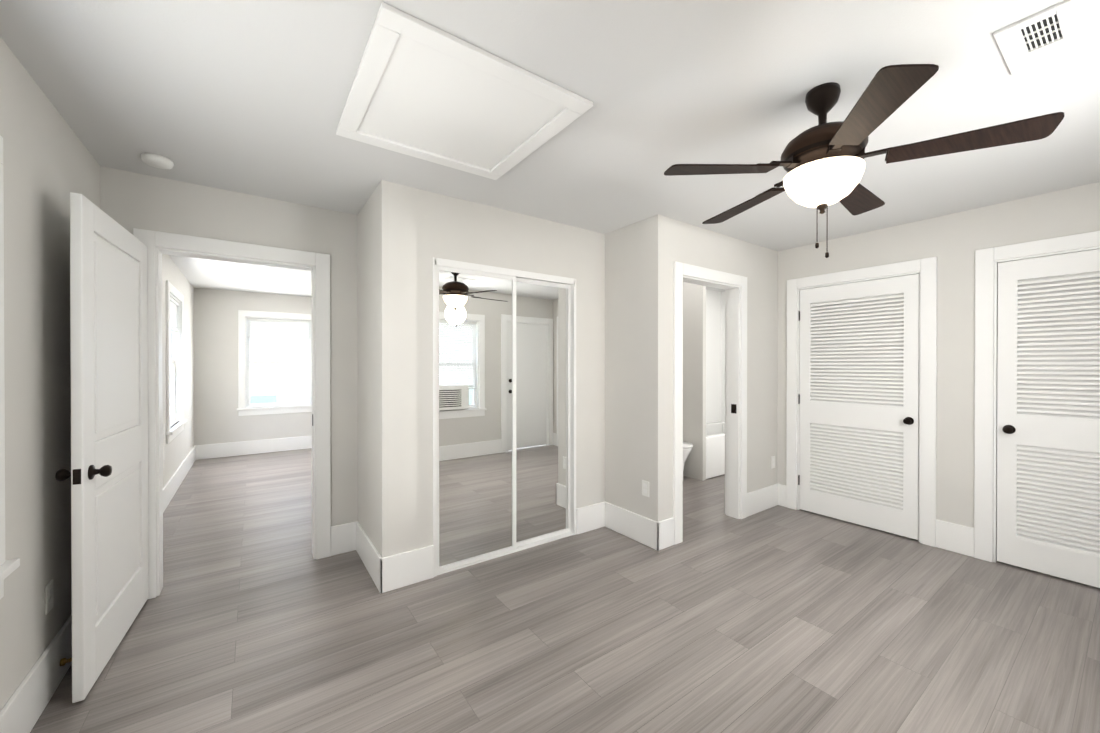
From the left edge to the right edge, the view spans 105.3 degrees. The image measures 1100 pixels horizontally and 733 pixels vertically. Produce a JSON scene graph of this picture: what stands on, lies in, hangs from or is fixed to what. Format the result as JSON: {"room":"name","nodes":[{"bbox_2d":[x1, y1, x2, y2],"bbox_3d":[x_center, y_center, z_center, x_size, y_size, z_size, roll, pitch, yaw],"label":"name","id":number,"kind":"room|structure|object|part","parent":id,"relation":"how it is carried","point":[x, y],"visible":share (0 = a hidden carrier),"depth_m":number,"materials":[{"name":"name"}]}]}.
{"room":"empty bedroom","nodes":[
{"label":"empty bedroom","id":0,"kind":"room"},
{"bbox_2d":[0,37,193,710],"bbox_3d":[-2.718,0.117,2.556,0.120,2.440,8.460,0,0,-35],"label":"wall","id":1,"kind":"structure","parent":0,"point":[50,163],"depth_m":1.64,"materials":[{"name":"paint"}]},
{"bbox_2d":[0,135,19,598],"bbox_3d":[-1.545,0.005,0.935,0.165,1.503,1.040,0,0,-35],"label":"window","id":2,"kind":"structure","parent":1,"relation":"in","point":[8,568],"depth_m":1.36,"materials":[{"name":"white"}]},
{"bbox_2d":[0,614,71,732],"bbox_3d":[-1.387,1.241,0.795,0.016,0.205,3.740,0,0,-35],"label":"baseboard","id":3,"kind":"structure","parent":1,"relation":"attached to","point":[24,706],"depth_m":1.60,"materials":[{"name":"white wood"}]},
{"bbox_2d":[45,579,53,614],"bbox_3d":[-2.043,0.940,1.714,0.008,0.115,0.070,0,0,-35],"label":"outlet","id":4,"kind":"object","parent":1,"relation":"attached to","point":[49,598],"visible":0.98,"depth_m":1.70,"materials":[{"name":"white plastic"}]},
{"bbox_2d":[60,658,71,665],"bbox_3d":[-2.039,1.255,1.803,0.082,0.028,0.028,0,0,-35],"label":"spring door stop","id":5,"kind":"object","parent":1,"relation":"attached to","point":[63,661],"visible":0.38,"depth_m":1.78,"materials":[{"name":"gold metal"}]},
{"bbox_2d":[166,280,186,443],"bbox_3d":[-4.032,-0.044,4.455,0.165,1.573,1.120,0,0,-35],"label":"window","id":6,"kind":"structure","parent":1,"relation":"in","point":[174,363],"depth_m":4.77,"materials":[{"name":"white"}]},
{"bbox_3d":[-4.064,-0.056,4.433,0.058,1.340,0.870,0,0,-35],"label":"sash","id":7,"kind":"part","parent":6,"relation":"part of","materials":[{"name":"white wood"}]},
{"bbox_2d":[163,445,195,512],"bbox_3d":[-3.784,1.228,4.189,0.016,0.205,4.330,0,0,-35],"label":"baseboard","id":8,"kind":"structure","parent":1,"relation":"attached to","point":[169,490],"depth_m":4.52,"materials":[{"name":"white wood"}]},
{"bbox_2d":[100,166,357,538],"bbox_3d":[-1.246,0.114,3.253,3.088,2.440,0.120,0,0,-35],"label":"wall","id":9,"kind":"structure","parent":0,"point":[129,201],"depth_m":2.84,"materials":[{"name":"paint"}]},
{"bbox_2d":[55,192,148,702],"bbox_3d":[-2.091,0.321,2.025,0.159,2.013,0.862,0,0,-31],"label":"door","id":10,"kind":"structure","parent":9,"relation":"in","point":[108,474],"depth_m":1.87,"materials":[{"name":"white wood"}]},
{"bbox_3d":[-1.894,0.435,1.701,0.159,0.060,0.102,0,0,-31],"label":"knob","id":11,"kind":"part","parent":10,"relation":"part of","materials":[{"name":"black metal"}]},
{"bbox_2d":[331,522,351,551],"bbox_3d":[-0.825,1.230,3.638,1.961,0.205,0.016,0,0,-35],"label":"baseboard","id":12,"kind":"structure","parent":9,"relation":"attached to","point":[341,535],"depth_m":2.99,"materials":[{"name":"white wood"}]},
{"bbox_2d":[194,288,311,444],"bbox_3d":[-3.814,0.100,6.887,3.088,2.440,0.120,0,0,-35],"label":"wall","id":13,"kind":"structure","parent":0,"point":[217,419],"depth_m":6.16,"materials":[{"name":"paint"}]},
{"bbox_2d":[196,436,311,459],"bbox_3d":[-3.762,1.217,6.845,3.058,0.205,0.016,0,0,-35],"label":"baseboard","id":14,"kind":"structure","parent":13,"relation":"attached to","point":[207,451],"depth_m":6.33,"materials":[{"name":"white wood"}]},
{"bbox_2d":[237,310,311,415],"bbox_3d":[-4.227,-0.053,6.568,1.080,1.573,0.165,0,0,-35],"label":"window","id":15,"kind":"structure","parent":13,"relation":"in","point":[247,319],"depth_m":6.47,"materials":[{"name":"white"}]},
{"bbox_3d":[-4.249,-0.064,6.599,0.830,1.340,0.058,0,0,-35],"label":"sash","id":16,"kind":"part","parent":15,"relation":"part of","materials":[{"name":"white"}]},
{"bbox_3d":[-4.249,-0.064,6.599,0.750,1.260,0.035,0,0,-35],"label":"glass","id":17,"kind":"part","parent":15,"relation":"part of","materials":[{"name":"white"}]},
{"bbox_2d":[357,180,399,557],"bbox_3d":[-1.159,0.116,2.805,0.100,2.440,0.712,0,0,-35],"label":"wall","id":18,"kind":"structure","parent":0,"point":[378,341],"depth_m":2.54,"materials":[{"name":"paint"}]},
{"bbox_2d":[352,521,383,593],"bbox_3d":[-1.202,1.234,2.769,0.016,0.205,0.728,0,0,-35],"label":"baseboard","id":19,"kind":"structure","parent":18,"relation":"attached to","point":[369,555],"depth_m":2.72,"materials":[{"name":"white wood"}]},
{"bbox_2d":[399,184,604,552],"bbox_3d":[-0.255,0.115,3.069,1.681,2.440,0.100,0,0,-35],"label":"wall","id":20,"kind":"structure","parent":0,"point":[433,224],"depth_m":2.79,"materials":[{"name":"paint"}]},
{"bbox_2d":[384,545,433,591],"bbox_3d":[-0.859,1.234,2.576,0.295,0.205,0.016,0,0,-35],"label":"baseboard","id":21,"kind":"structure","parent":20,"relation":"attached to","point":[407,568],"depth_m":2.56,"materials":[{"name":"white wood"}]},
{"bbox_2d":[436,266,515,572],"bbox_3d":[-0.496,0.337,2.863,0.604,1.970,0.024,0,0,-35],"label":"mirror door","id":22,"kind":"structure","parent":20,"relation":"in","point":[476,398],"depth_m":2.85,"materials":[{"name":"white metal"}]},
{"bbox_2d":[433,257,575,576],"bbox_3d":[-0.296,0.321,3.039,1.162,2.028,0.104,0,0,-35],"label":"trim","id":23,"kind":"structure","parent":20,"relation":"attached to","point":[501,271],"depth_m":3.08,"materials":[{"name":"white wood"}]},
{"bbox_2d":[516,278,570,546],"bbox_3d":[-0.063,0.335,3.211,0.554,1.970,0.024,0,0,-35],"label":"mirror door","id":24,"kind":"structure","parent":20,"relation":"in","point":[542,410],"depth_m":3.21,"materials":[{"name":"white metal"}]},
{"bbox_2d":[576,502,603,534],"bbox_3d":[0.326,1.231,3.413,0.283,0.205,0.016,0,0,-35],"label":"baseboard","id":25,"kind":"structure","parent":20,"relation":"attached to","point":[591,517],"depth_m":3.40,"materials":[{"name":"white wood"}]},
{"bbox_2d":[0,0,1099,296],"bbox_3d":[-0.050,-1.171,4.436,6.653,0.120,8.460,0,0,-35],"label":"ceiling","id":26,"kind":"structure","parent":0,"point":[246,96],"depth_m":1.72,"materials":[{"name":"white paint"}]},
{"bbox_2d":[141,153,173,168],"bbox_3d":[-2.082,-1.084,2.229,0.128,0.035,0.128,0,0,-35],"label":"smoke detector","id":27,"kind":"object","parent":26,"relation":"attached to","point":[157,161],"visible":1,"depth_m":2.20,"materials":[{"name":"white plastic"}]},
{"bbox_2d":[336,2,592,179],"bbox_3d":[-0.410,-1.091,1.855,0.840,0.018,0.860,0,0,-35],"label":"attic hatch","id":28,"kind":"object","parent":26,"relation":"attached to","point":[421,89],"depth_m":1.74,"materials":[{"name":"white wood"}]},
{"bbox_2d":[664,64,1063,257],"bbox_3d":[1.117,-0.767,1.712,1.190,0.666,1.224,0,0,-35],"label":"ceiling fan","id":29,"kind":"object","parent":26,"relation":"hanging from","point":[822,162],"visible":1,"depth_m":1.57,"materials":[{"name":"brown wood"}]},
{"bbox_3d":[1.092,-0.715,1.684,0.276,0.140,0.276,0,0,-35],"label":"lamp shade","id":30,"kind":"part","parent":29,"relation":"part of","materials":[{"name":"white glass"}]},
{"bbox_3d":[1.092,-0.937,1.683,0.284,0.325,0.284,0,0,-35],"label":"motor","id":31,"kind":"part","parent":29,"relation":"part of","materials":[{"name":"brown metal"}]},
{"bbox_2d":[993,0,1087,75],"bbox_3d":[1.645,-1.093,1.407,0.340,0.011,0.175,0,0,-35],"label":"ceiling vent","id":32,"kind":"object","parent":26,"relation":"in","point":[1051,33],"visible":0.98,"depth_m":1.39,"materials":[{"name":"white metal"}]},
{"bbox_2d":[30,448,1099,732],"bbox_3d":[-0.050,1.379,4.446,6.653,0.100,8.460,0,0,-35],"label":"floor","id":33,"kind":"structure","parent":0,"point":[254,616],"depth_m":2.08,"materials":[{"name":"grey wood"}]},
{"bbox_2d":[683,441,692,480],"bbox_3d":[1.386,0.932,5.040,0.420,0.790,0.704,0,0,-35],"label":"toilet","id":34,"kind":"object","parent":33,"relation":"on","point":[687,447],"visible":0.06,"depth_m":4.78,"materials":[{"name":"white ceramic"}]},
{"bbox_2d":[706,422,724,478],"bbox_3d":[2.194,1.075,5.605,1.401,0.500,0.706,0,0,-35],"label":"bathtub","id":35,"kind":"object","parent":33,"relation":"on","point":[715,449],"visible":0.1,"depth_m":5.06,"materials":[{"name":"white ceramic"}]},
{"bbox_2d":[605,214,668,521],"bbox_3d":[-0.852,0.105,5.475,0.120,2.440,5.845,0,0,-35],"label":"wall","id":36,"kind":"structure","parent":0,"point":[636,353],"depth_m":3.21,"materials":[{"name":"paint"}]},
{"bbox_2d":[604,502,663,550],"bbox_3d":[0.621,1.232,3.277,0.016,0.205,0.579,0,0,-35],"label":"baseboard","id":37,"kind":"structure","parent":36,"relation":"attached to","point":[649,532],"depth_m":3.22,"materials":[{"name":"white wood"}]},
{"bbox_2d":[642,480,648,496],"bbox_3d":[0.716,0.914,3.149,0.008,0.115,0.070,0,0,-35],"label":"outlet","id":38,"kind":"object","parent":36,"relation":"attached to","point":[645,488],"visible":1,"depth_m":3.15,"materials":[{"name":"white plastic"}]},
{"bbox_2d":[683,282,705,480],"bbox_3d":[1.592,0.106,5.178,0.060,2.440,0.710,0,0,-35],"label":"wall","id":39,"kind":"structure","parent":0,"point":[694,364],"depth_m":4.96,"materials":[{"name":"paint"}]},
{"bbox_2d":[706,289,720,423],"bbox_3d":[1.977,0.103,5.959,1.590,2.440,0.120,0,0,-35],"label":"tiled wall","id":40,"kind":"structure","parent":0,"point":[713,356],"depth_m":6.19,"materials":[{"name":"white"}]},
{"bbox_2d":[721,291,724,421],"bbox_3d":[3.046,0.104,5.719,0.120,2.440,1.505,0,0,-35],"label":"wall","id":41,"kind":"structure","parent":0,"point":[722,356],"depth_m":6.27,"materials":[{"name":"white paint"}]},
{"bbox_2d":[669,218,777,517],"bbox_3d":[2.206,0.111,4.131,3.325,2.440,0.120,0,0,-35],"label":"wall","id":42,"kind":"structure","parent":0,"point":[754,264],"depth_m":3.80,"materials":[{"name":"paint"}]},
{"bbox_2d":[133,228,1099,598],"bbox_3d":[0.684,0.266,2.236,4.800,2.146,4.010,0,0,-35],"label":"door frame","id":43,"kind":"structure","parent":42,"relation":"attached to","point":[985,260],"depth_m":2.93,"materials":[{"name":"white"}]},
{"bbox_2d":[731,404,736,413],"bbox_3d":[1.619,0.372,3.698,0.002,0.080,0.050,0,0,-35],"label":"strike plate","id":44,"kind":"object","parent":43,"relation":"attached to","point":[733,408],"depth_m":3.70,"materials":[{"name":"black metal"}]},
{"bbox_2d":[747,483,783,516],"bbox_3d":[1.971,1.229,3.875,0.570,0.205,0.035,0,0,-35],"label":"baseboard","id":45,"kind":"structure","parent":42,"relation":"attached to","point":[759,500],"depth_m":3.89,"materials":[{"name":"white wood"}]},
{"bbox_2d":[771,456,774,468],"bbox_3d":[2.127,0.911,4.000,0.070,0.115,0.008,0,0,-35],"label":"outlet","id":46,"kind":"object","parent":42,"relation":"attached to","point":[772,461],"visible":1,"depth_m":3.99,"materials":[{"name":"white plastic"}]},
{"bbox_2d":[777,182,1099,527],"bbox_3d":[2.997,0.115,3.016,0.120,2.440,2.615,0,0,-35],"label":"wall","id":47,"kind":"structure","parent":0,"point":[953,242],"depth_m":3.03,"materials":[{"name":"paint"}]},
{"bbox_2d":[798,274,918,539],"bbox_3d":[2.544,0.307,3.538,0.097,2.027,0.859,0,0,-35],"label":"door","id":48,"kind":"structure","parent":47,"relation":"in","point":[859,413],"depth_m":3.50,"materials":[{"name":"white wood"}]},
{"bbox_3d":[2.307,0.291,3.890,0.011,1.610,0.012,0,0,-35],"label":"louver door hinges","id":49,"kind":"part","parent":48,"relation":"part of","materials":[{"name":"silver metal"}]},
{"bbox_3d":[2.745,0.419,3.223,0.062,0.060,0.060,0,0,-35],"label":"knob","id":50,"kind":"part","parent":48,"relation":"part of","materials":[{"name":"black metal"}]},
{"bbox_2d":[997,249,1099,587],"bbox_3d":[3.260,0.311,2.524,0.097,2.027,0.795,0,0,-35],"label":"door","id":51,"kind":"structure","parent":47,"relation":"in","point":[1048,440],"depth_m":2.67,"materials":[{"name":"white wood"}]},
{"bbox_3d":[3.048,0.421,2.794,0.062,0.060,0.060,0,0,-35],"label":"knob","id":52,"kind":"part","parent":51,"relation":"part of","materials":[{"name":"black metal"}]},
{"label":"outside","id":53,"kind":"structure","parent":0,"visible":0},
{"bbox_2d":[250,395,276,403],"bbox_3d":[-0.039,1.872,-0.062,60.000,0.150,60.000,0,0,-35],"label":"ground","id":54,"kind":"structure","parent":53,"point":[269,399],"depth_m":21.76,"materials":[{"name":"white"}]}
]}

